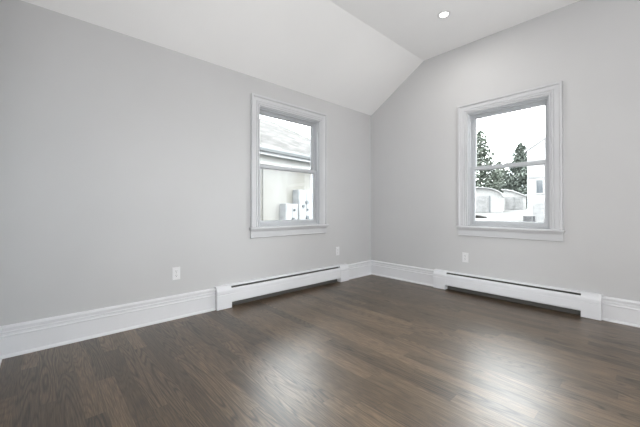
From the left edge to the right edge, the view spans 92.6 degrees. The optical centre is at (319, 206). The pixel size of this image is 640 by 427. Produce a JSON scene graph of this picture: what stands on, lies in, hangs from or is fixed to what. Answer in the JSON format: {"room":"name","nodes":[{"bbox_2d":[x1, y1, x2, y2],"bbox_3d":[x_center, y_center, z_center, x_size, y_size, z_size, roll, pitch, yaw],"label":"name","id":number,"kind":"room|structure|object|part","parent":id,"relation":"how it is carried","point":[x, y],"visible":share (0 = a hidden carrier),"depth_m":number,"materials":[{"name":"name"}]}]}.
{"room":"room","nodes":[
{"label":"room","id":0,"kind":"room"},
{"bbox_2d":[0,0,370,325],"bbox_3d":[-0.733,-0.197,3.438,3.975,2.440,0.160,0,-1,-42],"label":"wall","id":1,"kind":"structure","parent":0,"point":[125,159],"depth_m":2.55,"materials":[{"name":"grey paint"}]},
{"bbox_2d":[172,267,179,279],"bbox_3d":[-1.311,0.610,2.791,0.070,0.115,0.009,0,-1,-42],"label":"wall outlet","id":2,"kind":"object","parent":1,"relation":"attached to","point":[175,270],"visible":1,"depth_m":2.79,"materials":[{"name":"white plastic"}]},
{"bbox_2d":[0,260,370,358],"bbox_3d":[-0.670,0.916,3.359,3.975,0.214,0.030,0,-1,-42],"label":"baseboard","id":3,"kind":"structure","parent":1,"relation":"attached to","point":[21,338],"depth_m":2.41,"materials":[{"name":"white paint"}]},
{"bbox_2d":[214,264,348,310],"bbox_3d":[-0.322,0.911,3.649,1.904,0.228,0.072,0,-1,-42],"label":"baseboard heater","id":4,"kind":"object","parent":1,"relation":"attached to","point":[227,295],"visible":1,"depth_m":3.46,"materials":[{"name":"grey metal"}]},
{"bbox_2d":[230,265,338,285],"bbox_3d":[-0.335,0.805,3.657,1.592,0.014,0.042,0,-1,-42],"label":"vent","id":5,"kind":"object","parent":4,"relation":"attached to","point":[325,269],"depth_m":3.57,"materials":[{"name":"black metal"}]},
{"bbox_3d":[-0.345,0.917,3.674,1.896,0.215,0.004,0,-1,-42],"label":"plate","id":6,"kind":"part","parent":4,"relation":"part of","materials":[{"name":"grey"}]},
{"bbox_2d":[249,93,328,237],"bbox_3d":[-0.372,-0.437,3.724,1.150,1.566,0.207,0,-1,-42],"label":"window","id":7,"kind":"structure","parent":1,"relation":"in","point":[259,105],"depth_m":3.70,"materials":[{"name":"white paint"}]},
{"bbox_3d":[-0.412,-0.768,3.770,0.877,0.658,0.033,0,-1,-42],"label":"sash frame","id":8,"kind":"part","parent":7,"relation":"part of","materials":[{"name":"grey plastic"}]},
{"bbox_3d":[-0.384,-0.131,3.733,0.877,0.690,0.034,0,-1,-42],"label":"sash frame","id":9,"kind":"part","parent":7,"relation":"part of","materials":[{"name":"grey plastic"}]},
{"bbox_3d":[-0.343,0.242,3.685,1.150,0.026,0.117,0,-1,-42],"label":"sill","id":10,"kind":"part","parent":7,"relation":"part of","materials":[{"name":"white paint"}]},
{"bbox_3d":[-0.392,-0.441,3.745,0.906,1.341,0.150,0,-1,-42],"label":"frame","id":11,"kind":"part","parent":7,"relation":"part of","materials":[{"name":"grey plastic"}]},
{"bbox_2d":[22,0,579,114],"bbox_3d":[0.753,-1.795,1.854,4.255,0.735,4.520,0,-1,-42],"label":"ceiling","id":12,"kind":"structure","parent":0,"point":[351,54],"depth_m":3.08,"materials":[{"name":"white paint"}]},
{"bbox_2d":[437,10,450,18],"bbox_3d":[1.260,-1.950,3.110,0.132,0.006,0.132,0,-1,-42],"label":"recessed light","id":13,"kind":"object","parent":12,"relation":"in","point":[446,13],"visible":1,"depth_m":3.10,"materials":[{"name":"white plastic"}]},
{"bbox_2d":[0,274,639,426],"bbox_3d":[-0.027,1.096,1.122,6.360,0.180,4.520,0,-1,-42],"label":"floor","id":14,"kind":"structure","parent":0,"point":[371,350],"depth_m":1.90,"materials":[{"name":"brown wood"}]},
{"bbox_2d":[371,0,639,301],"bbox_3d":[2.264,-0.463,3.224,0.160,2.975,4.520,0,-1,-42],"label":"wall","id":15,"kind":"structure","parent":0,"point":[592,47],"depth_m":3.11,"materials":[{"name":"grey paint"}]},
{"bbox_2d":[462,252,467,262],"bbox_3d":[1.739,0.609,3.664,0.009,0.115,0.070,0,-1,-42],"label":"wall outlet","id":16,"kind":"object","parent":15,"relation":"attached to","point":[464,255],"visible":1,"depth_m":3.67,"materials":[{"name":"white plastic"}]},
{"bbox_2d":[371,260,639,327],"bbox_3d":[2.192,0.917,3.149,0.030,0.214,4.200,0,-1,-42],"label":"baseboard","id":17,"kind":"structure","parent":15,"relation":"attached to","point":[615,310],"depth_m":3.95,"materials":[{"name":"white paint"}]},
{"bbox_2d":[456,81,564,241],"bbox_3d":[2.066,-0.437,3.391,0.207,1.566,1.037,0,-1,-42],"label":"window","id":18,"kind":"structure","parent":15,"relation":"in","point":[550,95],"depth_m":3.28,"materials":[{"name":"white paint"}]},
{"bbox_3d":[2.087,-0.441,3.410,0.150,1.341,0.793,0,-1,-42],"label":"frame","id":19,"kind":"part","parent":18,"relation":"part of","materials":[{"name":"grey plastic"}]},
{"bbox_3d":[2.078,-0.131,3.399,0.034,0.690,0.764,0,-1,-42],"label":"sash frame","id":20,"kind":"part","parent":18,"relation":"part of","materials":[{"name":"grey plastic"}]},
{"bbox_3d":[2.032,0.242,3.355,0.117,0.026,1.037,0,-1,-42],"label":"sill","id":21,"kind":"part","parent":18,"relation":"part of","materials":[{"name":"white paint"}]},
{"bbox_3d":[2.110,-0.768,3.433,0.033,0.658,0.764,0,-1,-42],"label":"sash frame","id":22,"kind":"part","parent":18,"relation":"part of","materials":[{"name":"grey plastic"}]},
{"bbox_2d":[433,269,601,320],"bbox_3d":[1.998,0.910,3.331,0.072,0.228,1.580,0,-1,-42],"label":"baseboard heater","id":23,"kind":"object","parent":15,"relation":"attached to","point":[585,304],"visible":1,"depth_m":3.17,"materials":[{"name":"grey metal"}]},
{"bbox_2d":[446,271,580,292],"bbox_3d":[2.014,0.805,3.337,0.042,0.014,1.291,0,-1,-42],"label":"vent","id":24,"kind":"object","parent":23,"relation":"attached to","point":[450,273],"depth_m":3.26,"materials":[{"name":"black metal"}]},
{"bbox_3d":[2.023,0.917,3.354,0.004,0.215,1.572,0,-1,-42],"label":"plate","id":25,"kind":"part","parent":23,"relation":"part of","materials":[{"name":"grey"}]},
{"label":"outside","id":26,"kind":"structure","parent":0,"visible":0},
{"bbox_2d":[476,209,526,221],"bbox_3d":[16.734,1.023,36.190,94.000,1.450,65.000,0,-1,-42],"label":"ground","id":27,"kind":"structure","parent":26,"point":[506,215],"depth_m":25.46,"materials":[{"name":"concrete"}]},
{"bbox_2d":[260,118,310,220],"bbox_3d":[-3.743,-0.866,9.623,6.000,4.970,12.300,0,-1,40],"label":"neighbouring house","id":28,"kind":"structure","parent":27,"relation":"on","point":[280,145],"depth_m":8.90,"materials":[{"name":"paint"}]},
{"bbox_2d":[280,204,297,219],"bbox_3d":[-0.890,0.716,8.890,0.313,1.600,0.490,0,-1,40],"label":"utility box","id":29,"kind":"object","parent":28,"relation":"attached to","point":[287,211],"visible":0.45,"depth_m":8.76,"materials":[{"name":"white metal"}]},
{"bbox_3d":[-0.879,0.605,8.732,0.014,1.320,0.219,0,-1,40],"label":"door","id":30,"kind":"part","parent":29,"relation":"part of","materials":[{"name":"white metal"}]},
{"bbox_3d":[-0.732,0.606,8.910,0.014,1.320,0.219,0,-1,40],"label":"door","id":31,"kind":"part","parent":29,"relation":"part of","materials":[{"name":"white metal"}]},
{"bbox_2d":[293,190,310,219],"bbox_3d":[-0.498,0.510,9.365,0.313,2.020,0.660,0,-1,40],"label":"utility box","id":32,"kind":"object","parent":28,"relation":"attached to","point":[302,198],"visible":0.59,"depth_m":9.19,"materials":[{"name":"white metal"}]},
{"bbox_3d":[-0.514,0.399,9.175,0.014,1.740,0.304,0,-1,40],"label":"door","id":33,"kind":"part","parent":32,"relation":"part of","materials":[{"name":"white metal"}]},
{"bbox_3d":[-0.312,0.401,9.418,0.014,1.740,0.304,0,-1,40],"label":"door","id":34,"kind":"part","parent":32,"relation":"part of","materials":[{"name":"white metal"}]},
{"bbox_2d":[475,129,503,192],"bbox_3d":[25.109,-5.702,47.965,9.586,12.695,10.013,0,-1,-42],"label":"conifer tree","id":35,"kind":"object","parent":27,"relation":"on","point":[491,180],"visible":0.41,"depth_m":46.64,"materials":[{"name":"green plant"}]},
{"bbox_2d":[475,187,504,212],"bbox_3d":[16.590,-0.492,31.578,4.200,2.768,4.050,0,-1,34],"label":"garage","id":36,"kind":"structure","parent":27,"relation":"on","point":[486,199],"depth_m":29.70,"materials":[{"name":"white"}]},
{"bbox_3d":[15.752,-0.220,30.090,1.450,1.600,0.049,0,-1,34],"label":"door","id":37,"kind":"part","parent":36,"relation":"part of","materials":[{"name":"white"}]},
{"bbox_2d":[483,161,507,186],"bbox_3d":[33.633,-3.840,57.424,10.203,9.462,10.460,0,-1,-42],"label":"conifer tree","id":38,"kind":"object","parent":27,"relation":"on","point":[498,162],"visible":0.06,"depth_m":55.86,"materials":[{"name":"green plant"}]},
{"bbox_2d":[498,143,526,208],"bbox_3d":[26.566,-3.971,40.183,7.362,9.134,7.209,0,-1,-42],"label":"conifer tree","id":39,"kind":"object","parent":27,"relation":"on","point":[517,180],"visible":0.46,"depth_m":39.59,"materials":[{"name":"green plant"}]},
{"bbox_2d":[501,189,526,209],"bbox_3d":[21.986,-0.638,34.575,2.450,2.630,3.450,0,-1,34],"label":"shed","id":40,"kind":"object","parent":27,"relation":"on","point":[513,200],"visible":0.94,"depth_m":33.32,"materials":[{"name":"white"}]},
{"bbox_3d":[20.803,-0.352,33.542,0.760,1.400,0.074,0,-1,34],"label":"door","id":41,"kind":"part","parent":40,"relation":"part of","materials":[{"name":"white"}]},
{"bbox_3d":[21.469,-0.355,33.099,0.760,1.400,0.074,0,-1,34],"label":"door","id":42,"kind":"part","parent":40,"relation":"part of","materials":[{"name":"white"}]},
{"bbox_2d":[523,215,535,221],"bbox_3d":[11.560,0.737,16.915,0.580,0.500,0.315,0,-1,36],"label":"air conditioner","id":43,"kind":"object","parent":27,"relation":"on","point":[526,218],"visible":0.65,"depth_m":16.79,"materials":[{"name":"grey metal"}]},
{"bbox_2d":[524,137,544,221],"bbox_3d":[17.816,-2.250,18.543,8.275,7.020,7.300,0,-1,-42],"label":"house","id":44,"kind":"structure","parent":27,"relation":"on","point":[535,174],"depth_m":18.04,"materials":[{"name":"white"}]},
{"bbox_3d":[13.341,0.397,17.351,0.059,1.200,2.100,0,-1,-42],"label":"garage door","id":45,"kind":"part","parent":44,"relation":"part of","materials":[{"name":"white"}]},
{"bbox_3d":[12.865,-1.175,17.916,0.019,0.750,0.320,0,-1,-42],"label":"pane","id":46,"kind":"part","parent":44,"relation":"part of","materials":[{"name":"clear glass"}]}
]}

